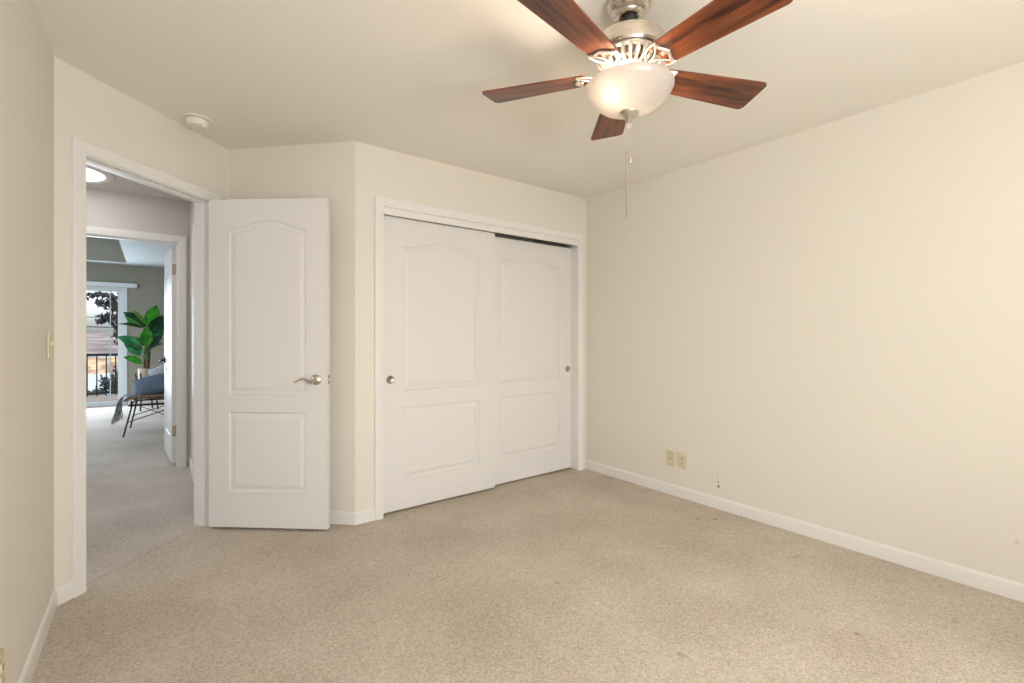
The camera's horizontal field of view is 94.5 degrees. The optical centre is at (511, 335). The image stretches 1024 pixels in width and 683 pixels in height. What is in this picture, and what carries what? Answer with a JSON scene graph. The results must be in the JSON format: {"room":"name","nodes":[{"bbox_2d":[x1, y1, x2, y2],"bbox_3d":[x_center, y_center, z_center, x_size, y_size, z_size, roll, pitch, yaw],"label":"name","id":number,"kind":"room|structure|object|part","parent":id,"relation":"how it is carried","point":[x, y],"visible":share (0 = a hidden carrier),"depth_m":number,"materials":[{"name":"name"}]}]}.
{"room":"empty bedroom","nodes":[
{"label":"empty bedroom","id":0,"kind":"room"},
{"bbox_2d":[0,0,53,682],"bbox_3d":[-0.677,0.005,0.226,0.115,2.490,4.611,0,0,-37],"label":"wall","id":1,"kind":"structure","parent":0,"point":[26,54],"depth_m":1.61,"materials":[{"name":"beige paint"}]},
{"bbox_2d":[0,648,4,682],"bbox_3d":[-1.442,0.955,1.335,0.010,0.116,0.072,0,0,-37],"label":"power outlet","id":2,"kind":"object","parent":1,"relation":"attached to","point":[2,652],"visible":1,"depth_m":1.34,"materials":[{"name":"beige plastic"}]},
{"bbox_2d":[0,673,4,682],"bbox_3d":[-1.440,0.975,1.337,0.004,0.028,0.033,0,0,-37],"label":"socket","id":3,"kind":"object","parent":2,"relation":"attached to","point":[2,676],"depth_m":1.33,"materials":[{"name":"beige plastic"}]},
{"bbox_2d":[0,659,4,674],"bbox_3d":[-1.440,0.935,1.337,0.004,0.028,0.033,0,0,-37],"label":"socket","id":4,"kind":"object","parent":2,"relation":"attached to","point":[2,661],"depth_m":1.33,"materials":[{"name":"beige plastic"}]},
{"bbox_2d":[18,589,56,682],"bbox_3d":[-0.662,1.159,0.310,0.010,0.081,4.496,0,0,-37],"label":"baseboard","id":5,"kind":"structure","parent":1,"relation":"attached to","point":[27,673],"depth_m":1.77,"materials":[{"name":"white paint"}]},
{"bbox_2d":[47,330,53,358],"bbox_3d":[-1.929,0.035,1.981,0.018,0.116,0.072,0,0,-37],"label":"light switch","id":6,"kind":"object","parent":1,"relation":"attached to","point":[50,342],"visible":1,"depth_m":1.96,"materials":[{"name":"beige plastic"}]},
{"bbox_2d":[86,236,126,262],"bbox_3d":[-6.094,-1.431,5.747,2.070,0.378,4.129,0,0,-37],"label":"wall","id":7,"kind":"structure","parent":0,"point":[99,249],"depth_m":7.82,"materials":[{"name":"grey paint"}]},
{"bbox_2d":[86,263,163,403],"bbox_3d":[-5.521,0.005,5.927,5.040,2.490,5.560,0,0,-37],"label":"wall","id":8,"kind":"structure","parent":0,"point":[149,292],"depth_m":8.39,"materials":[{"name":"grey paint"}]},
{"bbox_2d":[86,286,126,406],"bbox_3d":[-7.524,0.150,7.772,1.868,2.100,0.116,0,0,-37],"label":"window","id":9,"kind":"structure","parent":8,"relation":"in","point":[122,292],"depth_m":8.26,"materials":[{"name":"white plastic"}]},
{"bbox_2d":[86,281,136,287],"bbox_3d":[-7.445,-0.881,7.706,2.095,0.073,0.082,0,0,-37],"label":"blind valance","id":10,"kind":"object","parent":9,"relation":"attached to","point":[88,283],"visible":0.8,"depth_m":8.09,"materials":[{"name":"white plastic"}]},
{"bbox_2d":[128,400,163,403],"bbox_3d":[-5.977,1.159,8.892,1.932,0.081,0.010,0,0,-37],"label":"baseboard","id":11,"kind":"structure","parent":8,"relation":"attached to","point":[149,401],"depth_m":8.46,"materials":[{"name":"white paint"}]},
{"bbox_2d":[86,187,189,465],"bbox_3d":[-3.513,0.005,4.034,3.900,2.490,0.115,0,0,-37],"label":"wall","id":12,"kind":"structure","parent":0,"point":[104,208],"depth_m":4.16,"materials":[{"name":"beige paint"}]},
{"bbox_2d":[86,226,186,467],"bbox_3d":[-3.397,0.142,4.122,0.920,2.115,0.147,0,0,-37],"label":"door frame","id":13,"kind":"structure","parent":12,"relation":"attached to","point":[180,242],"depth_m":4.32,"materials":[{"name":"white paint"}]},
{"bbox_2d":[159,246,175,462],"bbox_3d":[-3.395,0.176,4.695,0.144,2.016,0.785,0,0,-40],"label":"door","id":14,"kind":"structure","parent":12,"relation":"in","point":[169,359],"depth_m":4.47,"materials":[{"name":"white paint"}]},
{"bbox_2d":[54,56,227,587],"bbox_3d":[-2.014,0.005,2.628,0.115,2.490,1.061,0,0,8],"label":"wall","id":15,"kind":"structure","parent":0,"point":[86,108],"depth_m":2.16,"materials":[{"name":"beige paint"}]},
{"bbox_2d":[54,580,72,605],"bbox_3d":[-2.019,1.159,2.130,0.010,0.081,0.072,0,0,8],"label":"baseboard","id":16,"kind":"structure","parent":15,"relation":"attached to","point":[65,591],"depth_m":2.13,"materials":[{"name":"white paint"}]},
{"bbox_2d":[71,136,219,597],"bbox_3d":[-2.016,0.142,2.621,0.147,2.115,0.901,0,0,8],"label":"door frame","id":17,"kind":"structure","parent":15,"relation":"attached to","point":[83,153],"depth_m":2.22,"materials":[{"name":"white paint"}]},
{"bbox_2d":[209,198,329,528],"bbox_3d":[-1.507,0.170,2.935,0.775,2.029,0.144,0,0,3],"label":"door","id":18,"kind":"structure","parent":15,"relation":"in","point":[269,259],"depth_m":2.92,"materials":[{"name":"white paint"}]},
{"bbox_3d":[-1.245,0.268,2.875,0.154,0.067,0.054,0,0,3],"label":"handle","id":19,"kind":"part","parent":18,"relation":"part of","materials":[{"name":"silver metal"}]},
{"bbox_2d":[190,201,193,463],"bbox_3d":[-2.454,0.005,3.775,0.100,2.490,1.580,0,0,-37],"label":"wall","id":20,"kind":"structure","parent":0,"point":[191,202],"depth_m":4.25,"materials":[{"name":"beige paint"}]},
{"bbox_2d":[189,457,192,477],"bbox_3d":[-2.806,1.159,4.145,0.010,0.081,0.565,0,0,-37],"label":"baseboard","id":21,"kind":"structure","parent":20,"relation":"attached to","point":[190,460],"depth_m":4.19,"materials":[{"name":"white paint"}]},
{"bbox_2d":[193,223,193,481],"bbox_3d":[-2.384,0.142,3.586,0.016,2.115,0.825,0,0,-37],"label":"door frame","id":22,"kind":"structure","parent":20,"relation":"attached to","point":[193,223],"depth_m":3.88,"materials":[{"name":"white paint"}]},
{"bbox_2d":[228,141,354,511],"bbox_3d":[-1.433,0.005,3.136,0.899,2.490,0.115,0,0,9],"label":"wall","id":23,"kind":"structure","parent":0,"point":[323,170],"depth_m":3.03,"materials":[{"name":"beige paint"}]},
{"bbox_2d":[330,510,354,524],"bbox_3d":[-1.443,1.159,3.074,0.899,0.081,0.010,0,0,9],"label":"baseboard","id":24,"kind":"structure","parent":23,"relation":"attached to","point":[336,517],"depth_m":3.02,"materials":[{"name":"white paint"}]},
{"bbox_2d":[384,215,532,242],"bbox_3d":[-0.452,0.005,4.002,2.132,2.490,0.685,0,0,-37],"label":"wall","id":25,"kind":"structure","parent":0,"point":[500,235],"depth_m":4.64,"materials":[{"name":"beige paint"}]},
{"bbox_2d":[355,141,585,511],"bbox_3d":[-0.197,0.005,3.693,2.101,2.490,0.115,0,0,-37],"label":"wall","id":26,"kind":"structure","parent":0,"point":[382,172],"depth_m":3.17,"materials":[{"name":"beige paint"}]},
{"bbox_2d":[355,508,374,524],"bbox_3d":[-0.945,1.159,3.045,0.133,0.081,0.010,0,0,-37],"label":"baseboard","id":27,"kind":"structure","parent":26,"relation":"attached to","point":[367,515],"depth_m":3.04,"materials":[{"name":"white paint"}]},
{"bbox_2d":[384,216,494,512],"bbox_3d":[-0.509,0.190,3.443,0.921,1.992,0.038,0,0,-37],"label":"door","id":28,"kind":"structure","parent":26,"relation":"in","point":[439,280],"depth_m":3.40,"materials":[{"name":"white paint"}]},
{"bbox_3d":[-0.820,0.295,3.187,0.056,0.056,0.005,0,0,-37],"label":"finger pull","id":29,"kind":"part","parent":28,"relation":"part of","materials":[{"name":"silver metal"}]},
{"bbox_2d":[374,195,582,519],"bbox_3d":[-0.162,0.142,3.710,1.926,2.115,0.131,0,0,-37],"label":"door frame","id":30,"kind":"structure","parent":26,"relation":"attached to","point":[404,209],"depth_m":3.47,"materials":[{"name":"white paint"}]},
{"bbox_2d":[495,237,570,484],"bbox_3d":[0.162,0.198,4.011,0.919,1.976,0.038,0,0,-37],"label":"door","id":31,"kind":"structure","parent":26,"relation":"in","point":[533,280],"depth_m":4.00,"materials":[{"name":"white paint"}]},
{"bbox_2d":[30,402,1023,682],"bbox_3d":[-2.784,1.225,3.599,6.332,0.050,12.300,0,0,-37],"label":"floor","id":32,"kind":"structure","parent":0,"point":[567,575],"depth_m":2.16,"materials":[{"name":"beige carpet"}]},
{"bbox_2d":[117,305,163,410],"bbox_3d":[-5.984,0.341,7.698,0.662,1.721,0.602,0,0,-37],"label":"potted plant","id":33,"kind":"object","parent":32,"relation":"on","point":[151,336],"visible":0.85,"depth_m":7.63,"materials":[{"name":"green plant"}]},
{"bbox_3d":[-5.962,0.713,7.715,0.224,0.375,0.224,0,0,-37],"label":"pot","id":34,"kind":"part","parent":33,"relation":"part of","materials":[{"name":"beige ceramic"}]},
{"bbox_3d":[-5.959,0.385,7.715,0.086,0.373,0.086,0,0,-4],"label":"stem","id":35,"kind":"part","parent":33,"relation":"part of","materials":[{"name":"plant"}]},
{"bbox_2d":[122,394,163,436],"bbox_3d":[-4.512,0.768,6.089,0.716,0.864,0.728,0,0,-33],"label":"lounge chair","id":36,"kind":"object","parent":32,"relation":"on","point":[159,396],"visible":0.29,"depth_m":5.79,"materials":[{"name":"metal"}]},
{"bbox_2d":[111,393,134,424],"bbox_3d":[-4.621,0.884,5.807,0.430,0.328,0.371,0,0,-33],"label":"throw blanket","id":37,"kind":"object","parent":36,"relation":"on","point":[118,410],"visible":0.88,"depth_m":5.70,"materials":[{"name":"grey fabric"}]},
{"bbox_3d":[-4.606,1.019,5.668,0.024,0.362,0.117,0,0,16],"label":"leg","id":38,"kind":"part","parent":36,"relation":"part of","materials":[{"name":"black metal"}]},
{"bbox_3d":[-4.936,1.019,6.169,0.117,0.362,0.024,0,0,7],"label":"leg","id":39,"kind":"part","parent":36,"relation":"part of","materials":[{"name":"black metal"}]},
{"bbox_3d":[-4.502,0.570,6.095,0.685,0.450,0.728,0,0,-33],"label":"seat","id":40,"kind":"part","parent":36,"relation":"part of","materials":[{"name":"wood"}]},
{"bbox_3d":[-4.550,0.816,6.064,0.522,0.071,0.582,0,0,-33],"label":"frame","id":41,"kind":"part","parent":36,"relation":"part of","materials":[{"name":"black"}]},
{"bbox_2d":[132,373,163,399],"bbox_3d":[-4.449,0.607,5.939,0.556,0.340,0.260,0,0,-30],"label":"cushion","id":42,"kind":"object","parent":36,"relation":"on","point":[153,384],"visible":0.57,"depth_m":5.85,"materials":[{"name":"blue fabric"}]},
{"bbox_2d":[146,364,163,375],"bbox_3d":[-4.511,0.525,6.293,0.230,0.525,0.543,0,0,42],"label":"cushion","id":43,"kind":"object","parent":36,"relation":"on","point":[160,369],"visible":0.14,"depth_m":6.19,"materials":[{"name":"grey fabric"}]},
{"bbox_2d":[35,0,1023,267],"bbox_3d":[-2.714,-1.480,3.589,6.432,0.480,12.400,0,0,-37],"label":"ceiling","id":44,"kind":"structure","parent":0,"point":[410,77],"depth_m":2.21,"materials":[{"name":"white paint"}]},
{"bbox_2d":[86,165,113,183],"bbox_3d":[-3.353,-1.233,3.518,0.600,0.014,0.600,0,0,-37],"label":"recessed light","id":45,"kind":"object","parent":44,"relation":"in","point":[94,175],"visible":0.31,"depth_m":3.64,"materials":[{"name":"white paint"}]},
{"bbox_2d":[86,168,104,180],"bbox_3d":[-3.353,-1.232,3.518,0.494,0.013,0.494,0,0,-37],"label":"diffuser","id":46,"kind":"object","parent":45,"relation":"attached to","point":[92,174],"depth_m":3.61,"materials":[{"name":"white"}]},
{"bbox_2d":[181,113,211,129],"bbox_3d":[-1.797,-1.214,2.699,0.148,0.052,0.148,0,0,-37],"label":"smoke detector","id":47,"kind":"object","parent":44,"relation":"attached to","point":[196,121],"visible":1,"depth_m":2.67,"materials":[{"name":"white plastic"}]},
{"bbox_2d":[482,0,792,217],"bbox_3d":[0.431,-0.839,1.728,1.102,0.802,1.076,0,0,-37],"label":"ceiling fan","id":48,"kind":"object","parent":44,"relation":"hanging from","point":[631,81],"visible":1,"depth_m":1.65,"materials":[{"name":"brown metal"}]},
{"bbox_3d":[0.097,-0.983,1.885,0.416,0.006,0.156,2,11,22],"label":"blade","id":49,"kind":"part","parent":48,"relation":"part of","materials":[{"name":"brown wood"}]},
{"bbox_3d":[0.191,-0.980,1.489,0.156,0.006,0.416,16,9,41],"label":"blade","id":50,"kind":"part","parent":48,"relation":"part of","materials":[{"name":"brown wood"}]},
{"bbox_3d":[0.448,-0.972,2.107,0.156,0.006,0.416,-9,-1,4],"label":"blade","id":51,"kind":"part","parent":48,"relation":"part of","materials":[{"name":"brown wood"}]},
{"bbox_3d":[0.425,-0.753,1.754,0.002,0.134,0.002,0,0,-37],"label":"pull chain","id":52,"kind":"part","parent":48,"relation":"part of","materials":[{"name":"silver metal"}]},
{"bbox_3d":[0.425,-0.562,1.754,0.006,0.248,0.006,0,0,-37],"label":"pull rod","id":53,"kind":"part","parent":48,"relation":"part of","materials":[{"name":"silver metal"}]},
{"bbox_3d":[0.434,-0.876,1.754,0.321,0.099,0.321,0,0,-37],"label":"lamp shade","id":54,"kind":"part","parent":48,"relation":"part of","materials":[{"name":"white glass"}]},
{"bbox_3d":[0.767,-0.963,1.841,0.416,0.006,0.156,2,-11,-14],"label":"blade","id":55,"kind":"part","parent":48,"relation":"part of","materials":[{"name":"brown wood"}]},
{"bbox_3d":[0.621,-0.967,1.461,0.156,0.006,0.416,15,-7,-33],"label":"blade","id":56,"kind":"part","parent":48,"relation":"part of","materials":[{"name":"brown wood"}]},
{"bbox_2d":[533,61,1023,583],"bbox_3d":[1.921,0.005,2.742,0.115,2.490,5.465,0,0,-37],"label":"wall","id":57,"kind":"structure","parent":0,"point":[826,321],"depth_m":2.70,"materials":[{"name":"beige paint"}]},
{"bbox_2d":[666,449,674,466],"bbox_3d":[1.198,0.924,3.580,0.017,0.116,0.074,0,0,-37],"label":"outlet","id":58,"kind":"object","parent":57,"relation":"attached to","point":[670,455],"visible":1,"depth_m":3.58,"materials":[{"name":"beige plastic"}]},
{"bbox_2d":[678,452,686,468],"bbox_3d":[1.261,0.923,3.503,0.010,0.116,0.074,0,0,-37],"label":"power outlet","id":59,"kind":"object","parent":57,"relation":"attached to","point":[682,457],"visible":1,"depth_m":3.50,"materials":[{"name":"beige plastic"}]},
{"bbox_2d":[586,460,1023,602],"bbox_3d":[2.063,1.159,2.452,0.010,0.081,4.600,0,0,-37],"label":"baseboard","id":60,"kind":"structure","parent":57,"relation":"attached to","point":[997,585],"depth_m":2.69,"materials":[{"name":"white paint"}]},
{"label":"outside","id":61,"kind":"structure","parent":0,"visible":0},
{"bbox_2d":[86,394,117,406],"bbox_3d":[-8.072,1.315,9.359,7.500,0.030,2.993,0,0,-37],"label":"floor","id":62,"kind":"structure","parent":61,"point":[91,398],"depth_m":9.84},
{"bbox_2d":[86,353,117,396],"bbox_3d":[-9.037,0.840,10.212,6.000,0.920,0.070,0,0,-37],"label":"deck railing","id":63,"kind":"object","parent":62,"relation":"on","point":[97,354],"visible":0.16,"depth_m":10.25,"materials":[{"name":"black metal"}]},
{"bbox_3d":[-9.037,0.410,10.212,6.000,0.060,0.070,0,0,-37],"label":"rail","id":64,"kind":"part","parent":63,"relation":"part of","materials":[{"name":"black"}]},
{"bbox_3d":[-9.037,1.232,10.212,6.000,0.035,0.040,0,0,-37],"label":"rail","id":65,"kind":"part","parent":63,"relation":"part of","materials":[{"name":"black metal"}]},
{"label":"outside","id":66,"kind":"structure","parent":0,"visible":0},
{"bbox_2d":[86,332,117,353],"bbox_3d":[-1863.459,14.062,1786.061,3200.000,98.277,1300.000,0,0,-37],"label":"hill","id":67,"kind":"structure","parent":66,"point":[96,342],"depth_m":1646.17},
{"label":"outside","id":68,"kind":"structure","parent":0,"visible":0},
{"bbox_2d":[88,357,117,373],"bbox_3d":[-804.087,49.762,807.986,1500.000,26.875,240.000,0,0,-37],"label":"shore","id":69,"kind":"structure","parent":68,"point":[91,360],"depth_m":797.79,"materials":[{"name":"orange"}]},
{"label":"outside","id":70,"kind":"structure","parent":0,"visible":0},
{"bbox_2d":[88,356,117,394],"bbox_3d":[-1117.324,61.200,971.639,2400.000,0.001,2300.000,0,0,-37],"label":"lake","id":71,"kind":"structure","parent":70,"point":[91,377],"depth_m":665.44,"materials":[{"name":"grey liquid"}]},
{"bbox_3d":[-22.361,14.500,29.353,80.000,24.000,46.200,0,0,-37],"label":"ground","id":72,"kind":"structure","parent":0,"visible":0},
{"bbox_2d":[88,366,117,394],"bbox_3d":[-9.370,1.522,10.840,0.998,1.757,0.915,0,0,-37],"label":"shrub","id":73,"kind":"object","parent":72,"relation":"on","point":[103,382],"visible":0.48,"depth_m":10.83,"materials":[{"name":"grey plant"}]},
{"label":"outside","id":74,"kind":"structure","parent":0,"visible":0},
{"bbox_2d":[86,291,117,344],"bbox_3d":[-7.939,1.177,9.795,1.358,4.275,0.320,0,0,-37],"label":"tree","id":75,"kind":"object","parent":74,"point":[105,318],"visible":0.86,"depth_m":9.56,"materials":[{"name":"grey plant"}]}
]}

